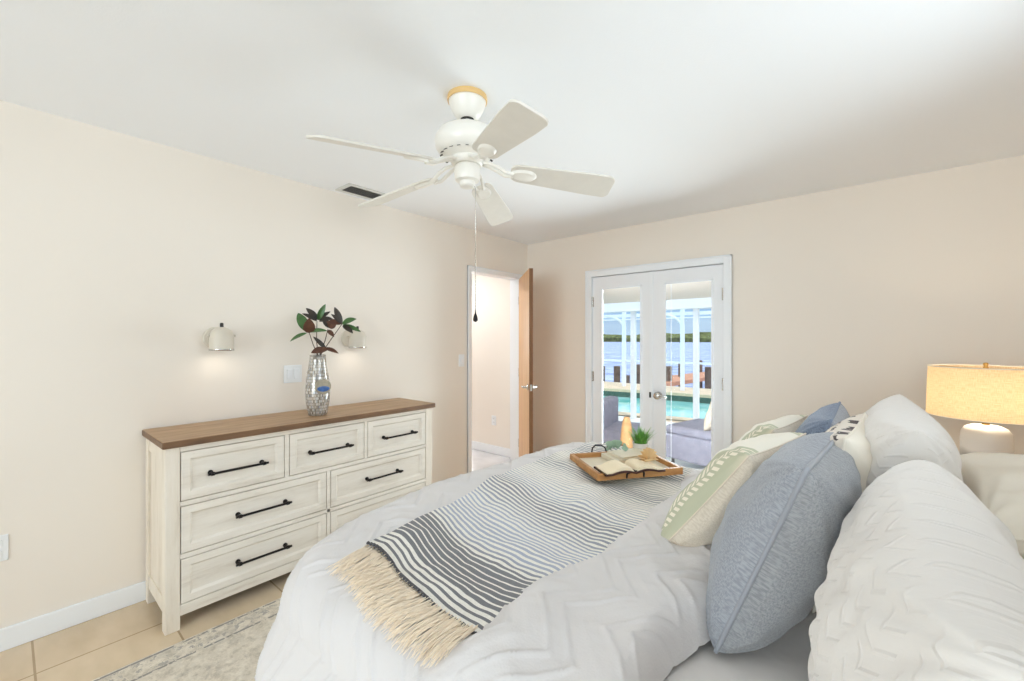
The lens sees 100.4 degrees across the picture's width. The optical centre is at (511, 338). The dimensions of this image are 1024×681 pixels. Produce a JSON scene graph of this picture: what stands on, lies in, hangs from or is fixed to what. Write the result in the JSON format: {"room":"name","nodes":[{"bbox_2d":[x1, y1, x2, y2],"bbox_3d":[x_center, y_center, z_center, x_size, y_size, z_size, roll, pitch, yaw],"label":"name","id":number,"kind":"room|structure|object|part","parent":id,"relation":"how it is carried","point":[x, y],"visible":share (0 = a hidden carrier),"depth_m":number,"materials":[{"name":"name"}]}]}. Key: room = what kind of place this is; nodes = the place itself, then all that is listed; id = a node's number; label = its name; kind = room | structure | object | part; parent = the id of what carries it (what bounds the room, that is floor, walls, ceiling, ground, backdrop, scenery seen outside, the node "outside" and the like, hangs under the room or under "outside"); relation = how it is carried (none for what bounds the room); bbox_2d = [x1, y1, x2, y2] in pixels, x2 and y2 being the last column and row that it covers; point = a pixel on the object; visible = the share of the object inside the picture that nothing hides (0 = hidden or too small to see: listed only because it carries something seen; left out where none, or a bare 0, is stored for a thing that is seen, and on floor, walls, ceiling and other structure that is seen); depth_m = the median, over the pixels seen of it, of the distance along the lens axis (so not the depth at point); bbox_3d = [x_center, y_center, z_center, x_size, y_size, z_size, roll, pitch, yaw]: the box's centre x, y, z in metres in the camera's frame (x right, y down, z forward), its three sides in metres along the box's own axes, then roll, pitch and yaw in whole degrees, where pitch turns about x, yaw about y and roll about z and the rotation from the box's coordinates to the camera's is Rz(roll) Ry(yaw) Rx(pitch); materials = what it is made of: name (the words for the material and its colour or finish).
{"room":"bedroom","nodes":[
{"label":"bedroom","id":0,"kind":"room"},
{"bbox_2d":[0,449,509,680],"bbox_3d":[-1.742,1.442,1.992,7.170,0.120,7.045,0,0,40],"label":"floor","id":1,"kind":"structure","parent":0,"point":[89,650],"depth_m":1.97,"materials":[{"name":"tile"}]},
{"bbox_2d":[92,598,279,680],"bbox_3d":[0.034,1.377,1.671,2.700,0.008,3.500,0,0,40],"label":"area rug","id":2,"kind":"object","parent":1,"relation":"on","point":[230,650],"visible":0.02,"depth_m":1.84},
{"bbox_3d":[0.639,0.787,1.396,2.120,1.170,1.940,0,0,40],"label":"bed","id":3,"kind":"object","parent":2,"relation":"on","visible":0},
{"bbox_2d":[254,442,711,680],"bbox_3d":[0.111,1.006,1.812,1.615,0.739,2.389,0,0,40],"label":"duvet","id":4,"kind":"object","parent":3,"relation":"on","point":[634,610],"visible":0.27,"depth_m":1.10,"materials":[{"name":"white fabric"}]},
{"bbox_2d":[326,442,695,667],"bbox_3d":[0.203,0.682,1.806,0.780,0.101,1.874,0,0,40],"label":"throw blanket","id":5,"kind":"object","parent":4,"relation":"on","point":[472,556],"visible":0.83,"depth_m":1.45,"materials":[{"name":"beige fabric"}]},
{"bbox_2d":[570,444,682,480],"bbox_3d":[0.584,0.635,2.240,0.458,0.070,0.417,0,0,-13],"label":"serving tray","id":6,"kind":"object","parent":5,"relation":"on","point":[585,461],"visible":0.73,"depth_m":2.15,"materials":[{"name":"beige wood"}]},
{"bbox_3d":[0.491,0.632,2.419,0.099,0.065,0.025,0,0,-13],"label":"handle","id":7,"kind":"part","parent":6,"relation":"part of","materials":[{"name":"brown metal"}]},
{"bbox_2d":[605,440,627,450],"bbox_3d":[0.583,0.602,2.397,0.044,0.079,0.155,0,0,-36],"label":"eucalyptus sprig","id":8,"kind":"object","parent":6,"relation":"on","point":[614,443],"visible":1,"depth_m":2.39,"materials":[{"name":"green plant"}]},
{"bbox_2d":[620,417,632,448],"bbox_3d":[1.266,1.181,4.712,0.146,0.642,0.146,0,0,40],"label":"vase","id":9,"kind":"object","parent":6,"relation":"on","point":[626,427],"visible":0.47,"depth_m":4.67,"materials":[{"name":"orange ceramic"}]},
{"bbox_2d":[601,453,654,462],"bbox_3d":[0.636,0.647,2.340,0.240,0.024,0.160,0,0,-18],"label":"book","id":10,"kind":"object","parent":6,"relation":"on","point":[606,456],"visible":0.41,"depth_m":2.30,"materials":[{"name":"beige paper"}]},
{"bbox_2d":[607,448,642,459],"bbox_3d":[0.647,0.628,2.337,0.200,0.014,0.140,0,0,-22],"label":"book","id":11,"kind":"object","parent":10,"relation":"on","point":[631,453],"visible":0.8,"depth_m":2.31,"materials":[{"name":"beige paper"}]},
{"bbox_2d":[594,458,665,476],"bbox_3d":[0.573,0.623,2.086,0.312,0.035,0.137,0,0,-14],"label":"open book","id":12,"kind":"object","parent":6,"relation":"on","point":[612,467],"visible":1,"depth_m":2.05,"materials":[{"name":"beige paper"}]},
{"bbox_2d":[638,447,657,461],"bbox_3d":[0.696,0.591,2.185,0.124,0.067,0.030,0,0,-27],"label":"seashell","id":13,"kind":"object","parent":12,"relation":"on","point":[649,454],"visible":0.95,"depth_m":2.18,"materials":[{"name":"beige"}]},
{"bbox_2d":[629,426,654,449],"bbox_3d":[0.744,0.578,2.455,0.181,0.164,0.184,0,0,40],"label":"potted grass","id":14,"kind":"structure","parent":6,"relation":"on","point":[640,441],"depth_m":2.43,"materials":[{"name":"green plant"}]},
{"bbox_2d":[632,441,648,449],"bbox_3d":[0.740,0.627,2.455,0.092,0.064,0.092,0,0,40],"label":"pot","id":15,"kind":"object","parent":14,"relation":"attached to","point":[642,445],"depth_m":2.42,"materials":[{"name":"white ceramic"}]},
{"bbox_2d":[661,432,806,546],"bbox_3d":[0.754,0.524,1.460,0.464,0.399,0.344,0,0,-39],"label":"throw pillow","id":16,"kind":"object","parent":4,"relation":"on","point":[694,517],"visible":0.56,"depth_m":1.33,"materials":[{"name":"green fabric"}]},
{"bbox_2d":[739,415,808,440],"bbox_3d":[1.071,0.536,1.847,0.464,0.401,0.306,0,0,-42],"label":"throw pillow","id":17,"kind":"object","parent":4,"relation":"on","point":[789,423],"visible":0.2,"depth_m":1.73,"materials":[{"name":"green fabric"}]},
{"bbox_2d":[664,610,816,680],"bbox_3d":[0.878,0.869,1.215,1.280,0.193,1.900,0,0,40],"label":"sheet","id":18,"kind":"object","parent":3,"relation":"on","point":[786,658],"visible":0.02,"depth_m":1.03,"materials":[{"name":"white fabric"}]},
{"bbox_2d":[706,432,861,653],"bbox_3d":[0.740,0.523,1.159,0.327,0.495,0.519,0,0,44],"label":"throw pillow","id":19,"kind":"object","parent":18,"relation":"on","point":[773,543],"visible":0.87,"depth_m":0.99,"materials":[{"name":"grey fabric"}]},
{"bbox_2d":[795,401,849,434],"bbox_3d":[1.207,0.522,1.703,0.277,0.498,0.547,0,0,40],"label":"throw pillow","id":20,"kind":"object","parent":18,"relation":"on","point":[824,418],"visible":0.18,"depth_m":1.59,"materials":[{"name":"blue fabric"}]},
{"bbox_2d":[812,413,871,612],"bbox_3d":[1.059,0.517,1.367,0.251,0.504,0.546,0,0,44],"label":"lumbar pillow","id":21,"kind":"object","parent":18,"relation":"on","point":[851,438],"visible":0.13,"depth_m":1.17,"materials":[{"name":"beige fabric"}]},
{"bbox_2d":[863,394,962,488],"bbox_3d":[1.258,0.498,1.399,0.307,0.552,0.904,0,0,40],"label":"pillow sham","id":22,"kind":"object","parent":18,"relation":"on","point":[897,430],"visible":0.29,"depth_m":1.12,"materials":[{"name":"white fabric"}]},
{"bbox_2d":[808,460,1023,680],"bbox_3d":[0.674,0.523,0.694,0.304,0.496,0.863,0,0,40],"label":"pillow sham","id":23,"kind":"object","parent":18,"relation":"on","point":[923,582],"visible":1,"depth_m":0.54,"materials":[{"name":"white fabric"}]},
{"bbox_3d":[1.602,0.683,1.305,0.346,0.190,0.802,0,0,40],"label":"bed pillow","id":24,"kind":"object","parent":18,"relation":"on","visible":0},
{"bbox_2d":[960,452,1023,558],"bbox_3d":[1.605,0.493,1.302,0.334,0.223,0.802,0,0,40],"label":"bed pillow","id":25,"kind":"object","parent":24,"relation":"on","point":[997,479],"visible":0.57,"depth_m":1.24,"materials":[{"name":"beige fabric"}]},
{"bbox_2d":[142,398,434,635],"bbox_3d":[-1.255,0.929,2.711,0.468,0.905,1.604,0,0,40],"label":"dresser","id":26,"kind":"object","parent":1,"relation":"on","point":[233,506],"visible":0.87,"depth_m":2.31,"materials":[{"name":"white wood"}]},
{"bbox_3d":[-1.898,0.946,2.260,0.050,0.872,0.058,0,0,40],"label":"leg","id":27,"kind":"part","parent":26,"relation":"part of","materials":[{"name":"white wood"}]},
{"bbox_3d":[-1.763,0.906,2.135,0.317,0.792,0.032,0,0,40],"label":"panel","id":28,"kind":"part","parent":26,"relation":"part of","materials":[{"name":"white wood"}]},
{"bbox_3d":[-1.615,0.946,2.022,0.055,0.872,0.058,0,0,40],"label":"leg","id":29,"kind":"part","parent":26,"relation":"part of","materials":[{"name":"white wood"}]},
{"bbox_3d":[-1.432,0.656,2.215,0.022,0.231,0.465,0,0,40],"label":"drawer","id":30,"kind":"part","parent":26,"relation":"part of","materials":[{"name":"white wood"}]},
{"bbox_3d":[-1.410,0.664,2.201,0.050,0.024,0.274,0,0,40],"label":"drawer handle","id":31,"kind":"part","parent":26,"relation":"part of","materials":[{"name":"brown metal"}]},
{"bbox_3d":[-1.355,1.157,2.307,0.022,0.209,0.706,0,0,40],"label":"drawer","id":32,"kind":"part","parent":26,"relation":"part of","materials":[{"name":"white wood"}]},
{"bbox_3d":[-1.355,0.912,2.307,0.022,0.221,0.706,0,0,40],"label":"drawer","id":33,"kind":"part","parent":26,"relation":"part of","materials":[{"name":"white wood"}]},
{"bbox_3d":[-1.333,1.157,2.294,0.050,0.024,0.274,0,0,40],"label":"drawer handle","id":34,"kind":"part","parent":26,"relation":"part of","materials":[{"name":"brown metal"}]},
{"bbox_3d":[-1.333,0.912,2.294,0.050,0.024,0.274,0,0,40],"label":"drawer handle","id":35,"kind":"part","parent":26,"relation":"part of","materials":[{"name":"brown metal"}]},
{"bbox_2d":[305,354,330,415],"bbox_3d":[-1.212,0.288,2.677,0.173,0.378,0.144,0,0,40],"label":"vase","id":36,"kind":"object","parent":26,"relation":"on","point":[318,385],"visible":1,"depth_m":2.63,"materials":[{"name":"metal"}]},
{"bbox_2d":[291,304,360,354],"bbox_3d":[-1.157,-0.022,2.661,0.439,0.401,0.136,0,0,6],"label":"stems","id":37,"kind":"object","parent":36,"relation":"in","point":[305,324],"visible":0.98,"depth_m":2.64,"materials":[{"name":"brown"}]},
{"bbox_3d":[-1.115,0.656,2.592,0.022,0.231,0.460,0,0,40],"label":"drawer","id":38,"kind":"part","parent":26,"relation":"part of","materials":[{"name":"white wood"}]},
{"bbox_3d":[-1.092,0.664,2.579,0.050,0.024,0.274,0,0,40],"label":"drawer handle","id":39,"kind":"part","parent":26,"relation":"part of","materials":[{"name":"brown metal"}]},
{"bbox_3d":[-0.877,1.157,2.874,0.022,0.209,0.717,0,0,40],"label":"drawer","id":40,"kind":"part","parent":26,"relation":"part of","materials":[{"name":"white wood"}]},
{"bbox_3d":[-0.877,0.912,2.874,0.022,0.221,0.717,0,0,40],"label":"drawer","id":41,"kind":"part","parent":26,"relation":"part of","materials":[{"name":"white wood"}]},
{"bbox_3d":[-0.855,0.912,2.861,0.050,0.024,0.274,0,0,40],"label":"drawer handle","id":42,"kind":"part","parent":26,"relation":"part of","materials":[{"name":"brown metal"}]},
{"bbox_3d":[-0.797,0.656,2.970,0.022,0.231,0.468,0,0,40],"label":"drawer","id":43,"kind":"part","parent":26,"relation":"part of","materials":[{"name":"white wood"}]},
{"bbox_3d":[-0.775,0.664,2.956,0.050,0.024,0.274,0,0,40],"label":"drawer handle","id":44,"kind":"part","parent":26,"relation":"part of","materials":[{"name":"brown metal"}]},
{"bbox_3d":[-0.637,0.946,3.184,0.055,0.872,0.058,0,0,40],"label":"leg","id":45,"kind":"part","parent":26,"relation":"part of","materials":[{"name":"white wood"}]},
{"bbox_3d":[2.307,1.027,2.097,0.531,0.710,0.520,0,0,40],"label":"nightstand","id":46,"kind":"object","parent":1,"relation":"on","visible":0},
{"bbox_2d":[925,363,1023,454],"bbox_3d":[2.318,0.394,2.087,0.431,0.557,0.431,0,0,40],"label":"table lamp","id":47,"kind":"object","parent":46,"relation":"on","point":[986,394],"visible":0.84,"depth_m":2.00,"materials":[{"name":"fabric"}]},
{"bbox_3d":[2.318,0.259,2.087,0.424,0.243,0.424,0,0,40],"label":"lamp shade","id":48,"kind":"part","parent":47,"relation":"part of","materials":[{"name":"fabric"}]},
{"bbox_2d":[0,100,526,628],"bbox_3d":[-2.044,0.162,2.246,0.120,2.440,7.045,0,0,40],"label":"wall","id":49,"kind":"structure","parent":0,"point":[119,252],"depth_m":2.27,"materials":[{"name":"beige paint"}]},
{"bbox_2d":[0,534,8,561],"bbox_3d":[-2.270,0.927,1.877,0.010,0.116,0.072,0,0,40],"label":"power outlet","id":50,"kind":"object","parent":49,"relation":"attached to","point":[4,539],"visible":1,"depth_m":1.89,"materials":[{"name":"white plastic"}]},
{"bbox_2d":[0,581,145,651],"bbox_3d":[-2.002,1.332,2.191,0.014,0.100,6.775,0,0,40],"label":"baseboard","id":51,"kind":"structure","parent":49,"relation":"attached to","point":[32,629],"depth_m":2.04,"materials":[{"name":"white paint"}]},
{"bbox_2d":[202,323,235,350],"bbox_3d":[-1.676,-0.013,2.449,0.181,0.158,0.140,0,0,40],"label":"wall sconce","id":52,"kind":"object","parent":49,"relation":"attached to","point":[221,338],"visible":1,"depth_m":2.39,"materials":[{"name":"beige ceramic"}]},
{"bbox_3d":[-1.653,-0.004,2.430,0.120,0.131,0.120,0,0,40],"label":"lamp shade","id":53,"kind":"part","parent":52,"relation":"part of","materials":[{"name":"white fabric"}]},
{"bbox_2d":[284,365,301,382],"bbox_3d":[-1.457,0.232,2.840,0.013,0.117,0.116,0,0,40],"label":"light switch","id":54,"kind":"object","parent":49,"relation":"attached to","point":[292,373],"visible":1,"depth_m":2.84,"materials":[{"name":"white plastic"}]},
{"bbox_2d":[341,326,366,347],"bbox_3d":[-1.135,-0.013,3.092,0.181,0.158,0.140,0,0,40],"label":"wall sconce","id":55,"kind":"object","parent":49,"relation":"attached to","point":[356,339],"visible":0.77,"depth_m":3.03,"materials":[{"name":"beige ceramic"}]},
{"bbox_3d":[-1.113,-0.004,3.073,0.120,0.131,0.120,0,0,40],"label":"lamp shade","id":56,"kind":"part","parent":55,"relation":"part of","materials":[{"name":"white fabric"}]},
{"bbox_2d":[459,354,463,366],"bbox_3d":[-0.472,0.202,4.011,0.013,0.115,0.070,0,0,40],"label":"light switch","id":57,"kind":"object","parent":49,"relation":"attached to","point":[461,356],"visible":1,"depth_m":4.00,"materials":[{"name":"white plastic"}]},
{"bbox_2d":[467,265,521,472],"bbox_3d":[-0.202,0.339,4.420,0.139,2.087,0.824,0,0,40],"label":"door frame","id":58,"kind":"structure","parent":49,"relation":"attached to","point":[514,278],"depth_m":4.66,"materials":[{"name":"white paint"}]},
{"bbox_2d":[518,268,537,456],"bbox_3d":[0.133,0.361,4.284,0.151,2.018,0.764,0,0,-6],"label":"door","id":59,"kind":"structure","parent":49,"relation":"in","point":[525,299],"depth_m":4.07,"materials":[{"name":"brown wood"}]},
{"bbox_2d":[0,0,1023,244],"bbox_3d":[-0.544,-1.118,0.984,4.040,0.120,7.045,0,0,40],"label":"ceiling","id":60,"kind":"structure","parent":0,"point":[691,107],"depth_m":1.77,"materials":[{"name":"white paint"}]},
{"bbox_2d":[335,183,384,199],"bbox_3d":[-1.070,-1.053,3.077,0.200,0.010,0.330,0,0,40],"label":"ceiling vent","id":61,"kind":"object","parent":60,"relation":"in","point":[352,189],"visible":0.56,"depth_m":3.05,"materials":[{"name":"white metal"}]},
{"bbox_2d":[306,86,614,321],"bbox_3d":[-0.177,-0.566,1.823,1.257,0.985,1.201,0,0,-23],"label":"ceiling fan","id":62,"kind":"object","parent":60,"relation":"hanging from","point":[468,143],"visible":1,"depth_m":1.81,"materials":[{"name":"white metal"}]},
{"bbox_3d":[-0.510,-0.707,1.590,0.460,0.090,0.135,0,0,-41],"label":"blade","id":63,"kind":"part","parent":62,"relation":"part of","materials":[{"name":"laminate"}]},
{"bbox_3d":[-0.556,-0.707,2.080,0.460,0.090,0.135,0,0,31],"label":"blade","id":64,"kind":"part","parent":62,"relation":"part of","materials":[{"name":"laminate"}]},
{"bbox_2d":[461,116,473,119],"bbox_3d":[-0.196,-0.959,1.867,0.060,0.002,0.060,0,0,-23],"label":"socket","id":65,"kind":"object","parent":62,"relation":"attached to","point":[462,117],"depth_m":1.85,"materials":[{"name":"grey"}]},
{"bbox_3d":[-0.163,-0.398,1.864,0.010,0.550,0.003,0,0,6],"label":"pull chain","id":66,"kind":"part","parent":62,"relation":"part of","materials":[{"name":"silver metal"}]},
{"bbox_3d":[-0.160,-0.101,1.863,0.022,0.055,0.022,0,0,-23],"label":"pull knob","id":67,"kind":"part","parent":62,"relation":"part of","materials":[{"name":"brown metal"}]},
{"bbox_3d":[-0.104,-0.707,2.276,0.135,0.090,0.460,0,0,13],"label":"blade","id":68,"kind":"part","parent":62,"relation":"part of","materials":[{"name":"laminate"}]},
{"bbox_3d":[-0.029,-0.707,1.483,0.135,0.090,0.460,0,0,-23],"label":"blade","id":69,"kind":"part","parent":62,"relation":"part of","materials":[{"name":"laminate"}]},
{"bbox_3d":[0.221,-0.707,1.907,0.460,0.090,0.135,0,0,-5],"label":"blade","id":70,"kind":"part","parent":62,"relation":"part of","materials":[{"name":"laminate"}]},
{"bbox_2d":[472,155,1023,453],"bbox_3d":[1.373,0.162,3.876,4.830,2.440,0.150,0,0,40],"label":"wall","id":71,"kind":"structure","parent":0,"point":[847,295],"depth_m":3.06,"materials":[{"name":"beige paint"}]},
{"bbox_2d":[472,441,509,456],"bbox_3d":[-0.217,1.332,5.140,0.770,0.100,0.014,0,0,40],"label":"baseboard","id":72,"kind":"structure","parent":71,"relation":"attached to","point":[502,451],"depth_m":5.16,"materials":[{"name":"white paint"}]},
{"bbox_2d":[492,415,495,425],"bbox_3d":[-0.221,0.982,5.146,0.072,0.116,0.010,0,0,40],"label":"power outlet","id":73,"kind":"object","parent":71,"relation":"attached to","point":[493,417],"visible":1,"depth_m":5.14,"materials":[{"name":"white plastic"}]},
{"bbox_2d":[592,272,650,447],"bbox_3d":[1.042,0.378,4.090,0.616,1.979,0.057,0,0,40],"label":"door","id":74,"kind":"structure","parent":71,"relation":"in","point":[641,280],"depth_m":4.12,"materials":[{"name":"white paint"}]},
{"bbox_2d":[585,254,731,448],"bbox_3d":[1.303,0.350,3.921,1.343,2.064,0.172,0,0,40],"label":"door frame","id":75,"kind":"structure","parent":71,"relation":"attached to","point":[726,260],"depth_m":3.63,"materials":[{"name":"white paint"}]},
{"bbox_2d":[649,264,722,469],"bbox_3d":[1.493,0.378,3.682,0.634,1.979,0.101,0,0,40],"label":"door","id":76,"kind":"structure","parent":71,"relation":"in","point":[658,280],"depth_m":3.79,"materials":[{"name":"white paint"}]},
{"bbox_3d":[1.321,0.507,3.799,0.123,0.068,0.059,0,0,40],"label":"handle","id":77,"kind":"part","parent":76,"relation":"part of","materials":[{"name":"silver metal"}]},
{"label":"outside","id":78,"kind":"structure","parent":0,"visible":0},
{"bbox_2d":[603,342,713,388],"bbox_3d":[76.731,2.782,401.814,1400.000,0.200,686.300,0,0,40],"label":"bay water","id":79,"kind":"structure","parent":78,"point":[611,350],"depth_m":65.39,"materials":[{"name":"blue liquid"}]},
{"bbox_2d":[603,366,604,380],"bbox_3d":[3.586,1.922,17.000,0.240,1.720,0.240,0,0,40],"label":"mooring post","id":80,"kind":"object","parent":79,"relation":"in","point":[603,366],"visible":0.15,"depth_m":16.90,"materials":[{"name":"brown wood"}]},
{"bbox_2d":[614,366,619,381],"bbox_3d":[3.938,1.892,16.000,0.240,1.780,0.240,0,0,40],"label":"mooring post","id":81,"kind":"object","parent":79,"relation":"in","point":[616,368],"visible":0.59,"depth_m":15.90,"materials":[{"name":"brown wood"}]},
{"bbox_2d":[626,375,629,382],"bbox_3d":[4.160,2.042,15.500,0.240,1.480,0.240,0,0,40],"label":"mooring post","id":82,"kind":"object","parent":79,"relation":"in","point":[627,376],"visible":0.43,"depth_m":15.39,"materials":[{"name":"brown wood"}]},
{"bbox_2d":[636,364,639,383],"bbox_3d":[4.725,1.862,16.000,0.240,1.840,0.240,0,0,40],"label":"mooring post","id":83,"kind":"object","parent":79,"relation":"in","point":[637,365],"visible":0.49,"depth_m":15.90,"materials":[{"name":"brown wood"}]},
{"bbox_2d":[603,332,713,341],"bbox_3d":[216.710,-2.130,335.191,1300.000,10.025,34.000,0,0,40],"label":"treeline","id":84,"kind":"object","parent":79,"relation":"on","point":[704,336],"visible":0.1,"depth_m":383.35,"materials":[{"name":"green plant"}]},
{"bbox_2d":[666,360,713,388],"bbox_3d":[8.057,1.932,18.116,2.330,1.900,10.043,0,0,40],"label":"dock","id":85,"kind":"object","parent":79,"relation":"on","point":[671,380],"visible":0.34,"depth_m":15.53,"materials":[{"name":"brown wood"}]},
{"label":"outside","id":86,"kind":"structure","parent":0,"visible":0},
{"bbox_2d":[603,279,713,303],"bbox_3d":[1.379,-0.647,5.521,13.000,0.142,2.375,0,0,40],"label":"ceiling","id":87,"kind":"structure","parent":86,"point":[691,290],"depth_m":5.29,"materials":[{"name":"beige paint"}]},
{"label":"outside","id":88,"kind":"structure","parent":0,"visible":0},
{"bbox_2d":[618,416,704,468],"bbox_3d":[1.846,1.552,6.076,13.000,0.100,3.825,0,0,40],"label":"floor","id":89,"kind":"structure","parent":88,"point":[620,418],"depth_m":5.23,"materials":[{"name":"white concrete"}]},
{"bbox_2d":[603,396,639,442],"bbox_3d":[1.436,1.132,5.293,0.740,0.740,0.720,0,0,30],"label":"armchair","id":90,"kind":"object","parent":89,"relation":"on","point":[612,426],"visible":0.28,"depth_m":5.27,"materials":[{"name":"grey fabric"}]},
{"bbox_3d":[1.185,1.042,5.439,0.160,0.560,0.720,0,0,30],"label":"backrest","id":91,"kind":"part","parent":90,"relation":"part of","materials":[{"name":"grey fabric"}]},
{"bbox_3d":[1.470,1.182,5.273,0.660,0.200,0.660,0,0,30],"label":"seat","id":92,"kind":"part","parent":90,"relation":"part of","materials":[{"name":"grey fabric"}]},
{"bbox_2d":[630,311,635,418],"bbox_3d":[2.287,0.489,8.034,0.085,2.025,0.085,0,0,40],"label":"patio post","id":93,"kind":"object","parent":89,"relation":"on","point":[632,313],"visible":1,"depth_m":8.00,"materials":[{"name":"white metal"}]},
{"bbox_2d":[603,297,713,312],"bbox_3d":[2.997,-0.621,7.444,13.000,0.195,0.250,0,0,40],"label":"beam","id":94,"kind":"structure","parent":93,"relation":"on","point":[701,303],"depth_m":7.46,"materials":[{"name":"white metal"}]},
{"bbox_2d":[666,418,713,466],"bbox_3d":[2.419,1.027,4.527,0.760,0.950,1.360,0,0,-36],"label":"chaise","id":95,"kind":"object","parent":89,"relation":"on","point":[687,441],"visible":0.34,"depth_m":4.64,"materials":[{"name":"grey fabric"}]},
{"bbox_2d":[666,418,713,441],"bbox_3d":[2.366,1.022,4.599,0.700,0.100,1.180,0,0,-36],"label":"seat cushion","id":96,"kind":"object","parent":95,"relation":"on","point":[690,430],"depth_m":4.69,"materials":[{"name":"grey fabric"}]},
{"bbox_2d":[704,397,713,430],"bbox_3d":[2.249,0.782,4.596,0.450,0.386,0.218,0,0,-36],"label":"cushion","id":97,"kind":"object","parent":95,"relation":"on","point":[707,421],"visible":0.19,"depth_m":4.50,"materials":[{"name":"beige fabric"}]},
{"bbox_2d":[693,308,699,418],"bbox_3d":[3.154,0.489,7.305,0.085,2.025,0.085,0,0,40],"label":"patio post","id":98,"kind":"object","parent":89,"relation":"on","point":[696,311],"visible":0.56,"depth_m":7.27,"materials":[{"name":"white metal"}]},
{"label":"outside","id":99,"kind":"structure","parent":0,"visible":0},
{"bbox_2d":[603,382,713,422],"bbox_3d":[3.600,1.502,10.801,18.000,0.001,5.836,0,0,40],"label":"pool deck","id":100,"kind":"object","parent":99,"point":[605,384],"visible":0.07,"depth_m":12.95,"materials":[{"name":"beige concrete"}]},
{"bbox_2d":[603,309,713,390],"bbox_3d":[4.157,0.317,13.100,10.506,2.370,0.100,0,0,40],"label":"cage","id":101,"kind":"object","parent":100,"relation":"on","point":[671,315],"visible":0.23,"depth_m":12.49,"materials":[{"name":"white metal"}]},
{"bbox_3d":[4.351,-0.618,12.937,10.000,0.040,0.060,0,0,40],"label":"rail","id":102,"kind":"part","parent":101,"relation":"part of","materials":[{"name":"white metal"}]},
{"bbox_3d":[4.351,-0.738,12.937,10.000,0.100,0.060,0,0,40],"label":"rail","id":103,"kind":"part","parent":101,"relation":"part of","materials":[{"name":"white metal"}]},
{"bbox_3d":[4.351,0.692,12.937,10.000,0.056,0.060,0,0,40],"label":"rail","id":104,"kind":"part","parent":101,"relation":"part of","materials":[{"name":"white metal"}]},
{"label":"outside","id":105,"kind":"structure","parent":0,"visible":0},
{"bbox_2d":[603,391,710,420],"bbox_3d":[3.193,1.737,10.317,10.120,0.370,3.922,0,0,40],"label":"wall","id":106,"kind":"structure","parent":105,"point":[605,393],"depth_m":11.78,"materials":[{"name":"tile"}]},
{"bbox_2d":[603,396,709,418],"bbox_3d":[3.193,1.702,10.317,10.120,0.001,3.922,0,0,40],"label":"pool water","id":107,"kind":"structure","parent":106,"relation":"in","point":[673,408],"depth_m":10.60,"materials":[{"name":"teal liquid"}]},
{"bbox_2d":[603,387,713,420],"bbox_3d":[3.193,1.517,10.317,10.820,0.080,4.571,0,0,40],"label":"pool coping","id":108,"kind":"object","parent":106,"relation":"on","point":[674,393],"visible":0.1,"depth_m":11.56},
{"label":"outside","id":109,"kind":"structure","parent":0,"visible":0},
{"bbox_2d":[603,381,713,389],"bbox_3d":[5.680,2.243,12.962,24.000,1.479,0.250,0,0,40],"label":"seawall","id":110,"kind":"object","parent":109,"point":[603,381],"depth_m":13.50,"materials":[{"name":"grey concrete"}]}
]}

